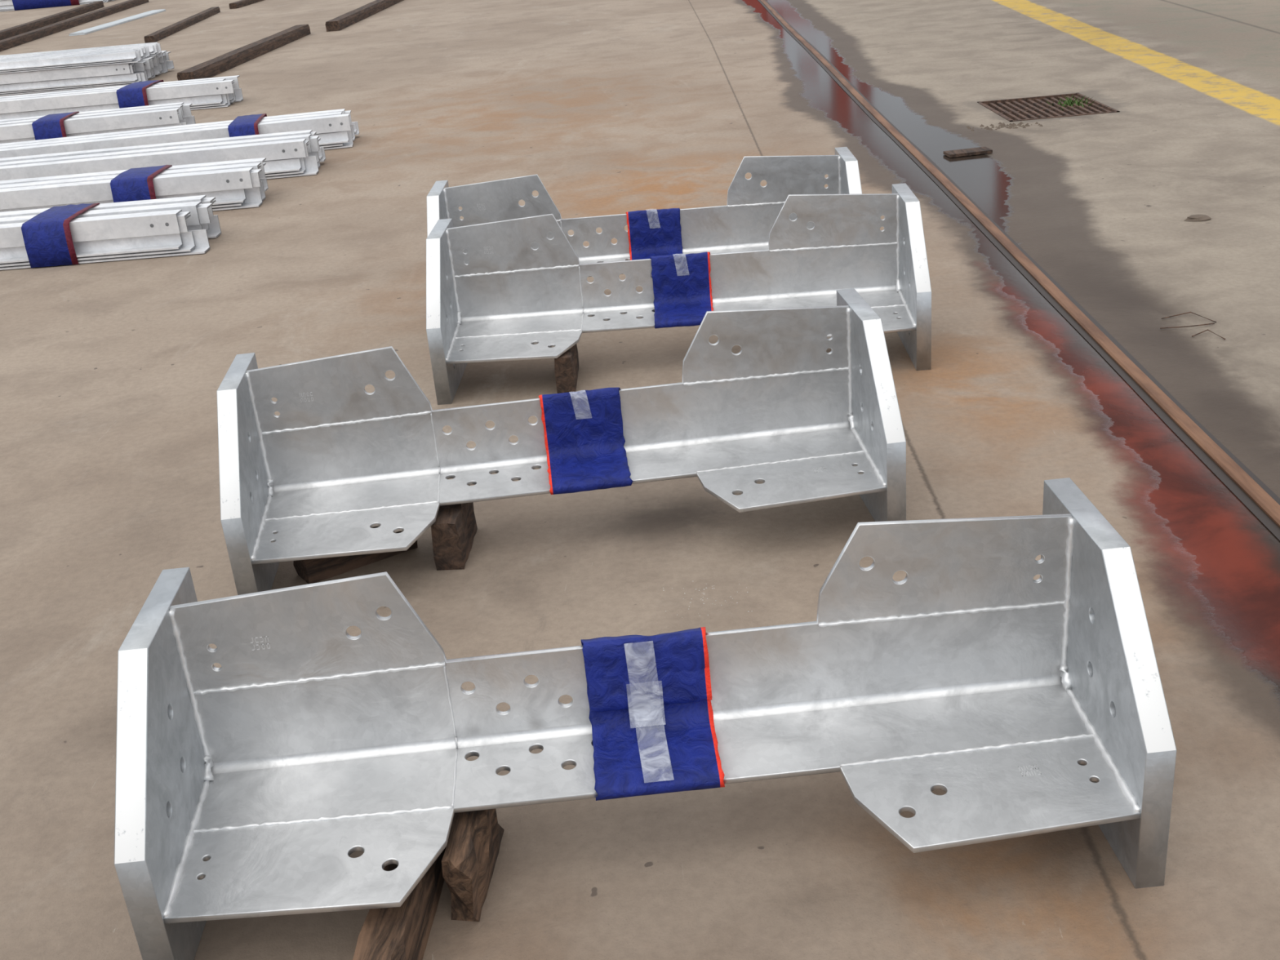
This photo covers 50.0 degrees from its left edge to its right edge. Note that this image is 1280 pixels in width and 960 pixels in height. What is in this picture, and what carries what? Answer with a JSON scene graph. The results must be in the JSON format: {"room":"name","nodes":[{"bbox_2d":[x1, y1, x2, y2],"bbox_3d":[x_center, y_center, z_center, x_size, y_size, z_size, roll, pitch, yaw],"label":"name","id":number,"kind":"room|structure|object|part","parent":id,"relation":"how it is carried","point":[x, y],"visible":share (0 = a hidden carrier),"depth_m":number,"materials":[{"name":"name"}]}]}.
{"room":"steel fabrication yard","nodes":[
{"label":"steel fabrication yard","id":0,"kind":"room"},
{"bbox_2d":[0,0,1279,959],"bbox_3d":[-0.548,-6.167,17.509,60.000,0.001,61.030,-5,24,0],"label":"floor","id":1,"kind":"structure","parent":0,"point":[112,373],"depth_m":3.97,"materials":[{"name":"concrete"}]},
{"bbox_2d":[0,0,104,39],"bbox_3d":[-9.126,-7.012,20.995,0.146,0.100,6.728,-7,24,-4],"label":"plank","id":2,"kind":"object","parent":1,"relation":"on","point":[44,21],"visible":0.98,"depth_m":21.07,"materials":[{"name":"brown wood"}]},
{"bbox_2d":[0,0,113,11],"bbox_3d":[-10.967,-8.980,25.528,2.341,0.296,0.740,-5,24,0],"label":"bundle","id":3,"kind":"object","parent":1,"relation":"on","point":[5,5],"visible":1,"depth_m":25.23,"materials":[{"name":"blue fabric"}]},
{"bbox_2d":[0,0,148,51],"bbox_3d":[-8.446,-6.909,20.627,0.146,0.100,8.127,-6,24,-3],"label":"plank","id":4,"kind":"object","parent":1,"relation":"on","point":[9,42],"visible":1,"depth_m":19.86,"materials":[{"name":"brown wood"}]},
{"bbox_2d":[0,41,174,95],"bbox_3d":[-6.915,-3.844,13.206,4.642,0.284,1.043,-4,24,3],"label":"bundle","id":5,"kind":"object","parent":1,"relation":"on","point":[120,64],"visible":1,"depth_m":12.72,"materials":[{"name":"silver metal"}]},
{"bbox_2d":[0,102,195,143],"bbox_3d":[-5.018,-2.339,9.547,3.730,0.202,0.457,-6,24,-3],"label":"bundle","id":6,"kind":"object","parent":1,"relation":"on","point":[122,119],"visible":0.74,"depth_m":9.44,"materials":[{"name":"silver metal"}]},
{"bbox_2d":[0,195,221,270],"bbox_3d":[-3.661,-1.084,6.461,3.339,0.201,0.450,-4,24,2],"label":"bundle","id":7,"kind":"object","parent":1,"relation":"on","point":[83,233],"visible":1,"depth_m":6.28,"materials":[{"name":"silver metal"}]},
{"bbox_2d":[68,8,165,35],"bbox_3d":[-7.654,-6.764,20.230,0.224,0.030,3.417,-4,24,2],"label":"board","id":8,"kind":"object","parent":1,"relation":"on","point":[126,20],"visible":1,"depth_m":19.91,"materials":[{"name":"silver metal"}]},
{"bbox_2d":[0,75,243,119],"bbox_3d":[-5.357,-2.941,10.964,4.344,0.204,0.535,-5,24,0],"label":"bundle","id":9,"kind":"object","parent":1,"relation":"on","point":[219,91],"visible":0.9,"depth_m":10.75,"materials":[{"name":"silver metal"}]},
{"bbox_2d":[0,157,268,212],"bbox_3d":[-3.732,-1.441,7.275,3.530,0.202,0.408,-5,24,1],"label":"bundle","id":10,"kind":"object","parent":1,"relation":"on","point":[234,184],"visible":0.83,"depth_m":7.11,"materials":[{"name":"silver metal"}]},
{"bbox_2d":[0,129,325,180],"bbox_3d":[-3.603,-1.752,7.966,3.495,0.187,0.473,-6,24,-1],"label":"bundle","id":11,"kind":"object","parent":1,"relation":"on","point":[298,153],"visible":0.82,"depth_m":7.81,"materials":[{"name":"silver metal"}]},
{"bbox_2d":[0,108,359,158],"bbox_3d":[-3.659,-2.041,8.610,3.727,0.200,0.497,-7,24,-5],"label":"bundle","id":12,"kind":"object","parent":1,"relation":"on","point":[335,129],"visible":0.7,"depth_m":8.53,"materials":[{"name":"silver metal"}]},
{"bbox_2d":[144,6,220,43],"bbox_3d":[-6.152,-6.197,18.596,0.126,0.080,4.258,-6,24,-3],"label":"plank","id":13,"kind":"object","parent":1,"relation":"on","point":[154,37],"visible":1,"depth_m":18.10,"materials":[{"name":"brown wood"}]},
{"bbox_2d":[177,23,311,80],"bbox_3d":[-4.008,-4.439,14.185,0.165,0.110,4.023,-3,24,4],"label":"plank","id":14,"kind":"object","parent":1,"relation":"on","point":[224,62],"visible":0.98,"depth_m":13.74,"materials":[{"name":"brown wood"}]},
{"bbox_2d":[229,0,263,8],"bbox_3d":[-6.133,-7.899,22.413,0.126,0.080,3.221,-3,24,5],"label":"plank","id":15,"kind":"object","parent":1,"relation":"on","point":[237,4],"visible":1,"depth_m":21.20,"materials":[{"name":"brown wood"}]},
{"bbox_2d":[293,526,417,583],"bbox_3d":[-0.669,0.155,3.242,0.294,0.080,0.075,-19,28,-29],"label":"block","id":16,"kind":"object","parent":1,"relation":"on","point":[311,571],"visible":0.21,"depth_m":3.19,"materials":[{"name":"brown wood"}]},
{"bbox_2d":[325,0,403,31],"bbox_3d":[-3.537,-6.186,18.012,0.167,0.110,4.251,-3,24,4],"label":"plank","id":17,"kind":"object","parent":1,"relation":"on","point":[346,20],"visible":1,"depth_m":17.09,"materials":[{"name":"brown wood"}]},
{"bbox_2d":[352,813,457,959],"bbox_3d":[-0.352,0.620,2.115,0.082,0.095,0.522,-3,24,5],"label":"block","id":18,"kind":"object","parent":1,"relation":"on","point":[402,932],"visible":0.36,"depth_m":1.99,"materials":[{"name":"brown wood"}]},
{"bbox_2d":[431,484,477,570],"bbox_3d":[-0.438,0.109,3.250,0.078,0.120,0.235,-3,24,4],"label":"block","id":19,"kind":"object","parent":1,"relation":"on","point":[454,530],"visible":0.74,"depth_m":3.16,"materials":[{"name":"brown wood"}]},
{"bbox_2d":[441,808,504,921],"bbox_3d":[-0.264,0.579,2.162,0.061,0.118,0.257,-2,24,6],"label":"block","id":20,"kind":"object","parent":1,"relation":"on","point":[469,858],"visible":0.75,"depth_m":2.10,"materials":[{"name":"brown wood"}]},
{"bbox_2d":[216,288,906,595],"bbox_3d":[-0.178,-0.088,3.188,1.500,0.486,0.479,-7,24,-3],"label":"bracket","id":21,"kind":"object","parent":1,"relation":"on","point":[340,460],"visible":1,"depth_m":3.23,"materials":[{"name":"silver metal"}]},
{"bbox_3d":[-0.900,0.001,3.158,0.044,0.465,0.461,-7,24,-3],"label":"plate","id":22,"kind":"part","parent":21,"relation":"part of","materials":[{"name":"silver metal"}]},
{"bbox_3d":[0.544,-0.164,3.242,0.044,0.465,0.461,-7,24,-3],"label":"plate","id":23,"kind":"part","parent":21,"relation":"part of","materials":[{"name":"silver metal"}]},
{"bbox_2d":[554,343,578,393],"bbox_3d":[-0.230,-0.369,4.278,0.070,0.122,0.279,-4,24,2],"label":"block","id":24,"kind":"object","parent":1,"relation":"on","point":[566,365],"visible":0.59,"depth_m":4.16,"materials":[{"name":"brown wood"}]},
{"bbox_2d":[426,146,862,276],"bbox_3d":[0.022,-0.851,4.860,1.500,0.486,0.479,-4,24,1],"label":"bracket","id":25,"kind":"object","parent":1,"relation":"on","point":[745,224],"visible":0.41,"depth_m":4.92,"materials":[{"name":"silver metal"}]},
{"bbox_3d":[-0.702,-0.788,4.891,0.044,0.465,0.461,-4,24,1],"label":"plate","id":26,"kind":"part","parent":25,"relation":"part of","materials":[{"name":"silver metal"}]},
{"bbox_3d":[0.749,-0.901,4.855,0.044,0.465,0.461,-4,24,1],"label":"plate","id":27,"kind":"part","parent":25,"relation":"part of","materials":[{"name":"silver metal"}]},
{"bbox_2d":[114,477,1176,959],"bbox_3d":[0.001,0.369,2.127,1.500,0.486,0.479,-6,24,-2],"label":"bracket","id":28,"kind":"object","parent":1,"relation":"on","point":[248,786],"visible":1,"depth_m":2.16,"materials":[{"name":"silver metal"}]},
{"bbox_3d":[-0.723,0.448,2.120,0.044,0.465,0.461,-6,24,-2],"label":"plate","id":29,"kind":"part","parent":28,"relation":"part of","materials":[{"name":"silver metal"}]},
{"bbox_3d":[0.725,0.302,2.159,0.044,0.465,0.461,-6,24,-2],"label":"plate","id":30,"kind":"part","parent":28,"relation":"part of","materials":[{"name":"silver metal"}]},
{"bbox_2d":[426,182,931,404],"bbox_3d":[0.112,-0.592,4.263,1.500,0.486,0.479,-4,24,3],"label":"bracket","id":31,"kind":"object","parent":1,"relation":"on","point":[511,296],"visible":0.94,"depth_m":4.32,"materials":[{"name":"silver metal"}]},
{"bbox_3d":[-0.613,-0.537,4.309,0.044,0.465,0.461,-4,24,3],"label":"plate","id":32,"kind":"part","parent":31,"relation":"part of","materials":[{"name":"silver metal"}]},
{"bbox_3d":[0.838,-0.636,4.242,0.044,0.465,0.461,-4,24,3],"label":"plate","id":33,"kind":"part","parent":31,"relation":"part of","materials":[{"name":"silver metal"}]},
{"bbox_2d":[662,583,748,617],"bbox_3d":[0.143,0.252,2.958,0.183,0.002,0.158,-5,24,0],"label":"chips","id":34,"kind":"object","parent":1,"relation":"on","point":[706,584],"visible":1,"depth_m":2.96,"materials":[{"name":"grey"}]},
{"bbox_2d":[943,146,992,157],"bbox_3d":[1.650,-1.651,6.906,0.220,0.015,0.100,-7,24,-5],"label":"board","id":35,"kind":"object","parent":1,"relation":"on","point":[980,150],"visible":1,"depth_m":6.87,"materials":[{"name":"brown wood"}]},
{"bbox_2d":[966,121,1043,130],"bbox_3d":[1.986,-1.936,7.489,0.382,0.013,0.191,-5,24,0],"label":"debris","id":36,"kind":"object","parent":1,"relation":"on","point":[1002,125],"visible":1,"depth_m":7.48,"materials":[{"name":"gravel"}]},
{"bbox_2d":[758,0,1279,540],"bbox_3d":[1.358,-4.911,14.293,0.098,0.013,29.416,-4,24,2],"label":"rail","id":37,"kind":"object","parent":1,"relation":"on","point":[1241,481],"visible":1,"depth_m":4.24,"materials":[{"name":"metal"}]},
{"bbox_2d":[977,93,1119,121],"bbox_3d":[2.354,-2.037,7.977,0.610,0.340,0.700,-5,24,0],"label":"drain grate","id":38,"kind":"object","parent":1,"relation":"in","point":[1072,104],"visible":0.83,"depth_m":7.95,"materials":[{"name":"grey metal"}]},
{"bbox_2d":[1160,311,1225,339],"bbox_3d":[1.715,-0.478,4.266,0.182,0.012,0.262,-5,24,0],"label":"scrap","id":39,"kind":"object","parent":1,"relation":"on","point":[1188,312],"visible":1,"depth_m":4.27,"materials":[{"name":"metal"}]},
{"bbox_2d":[1184,214,1211,221],"bbox_3d":[2.202,-1.040,5.425,0.101,0.018,0.069,-5,24,0],"label":"stone","id":40,"kind":"object","parent":1,"relation":"on","point":[1193,217],"visible":1,"depth_m":5.41,"materials":[{"name":"beige stone"}]}
]}

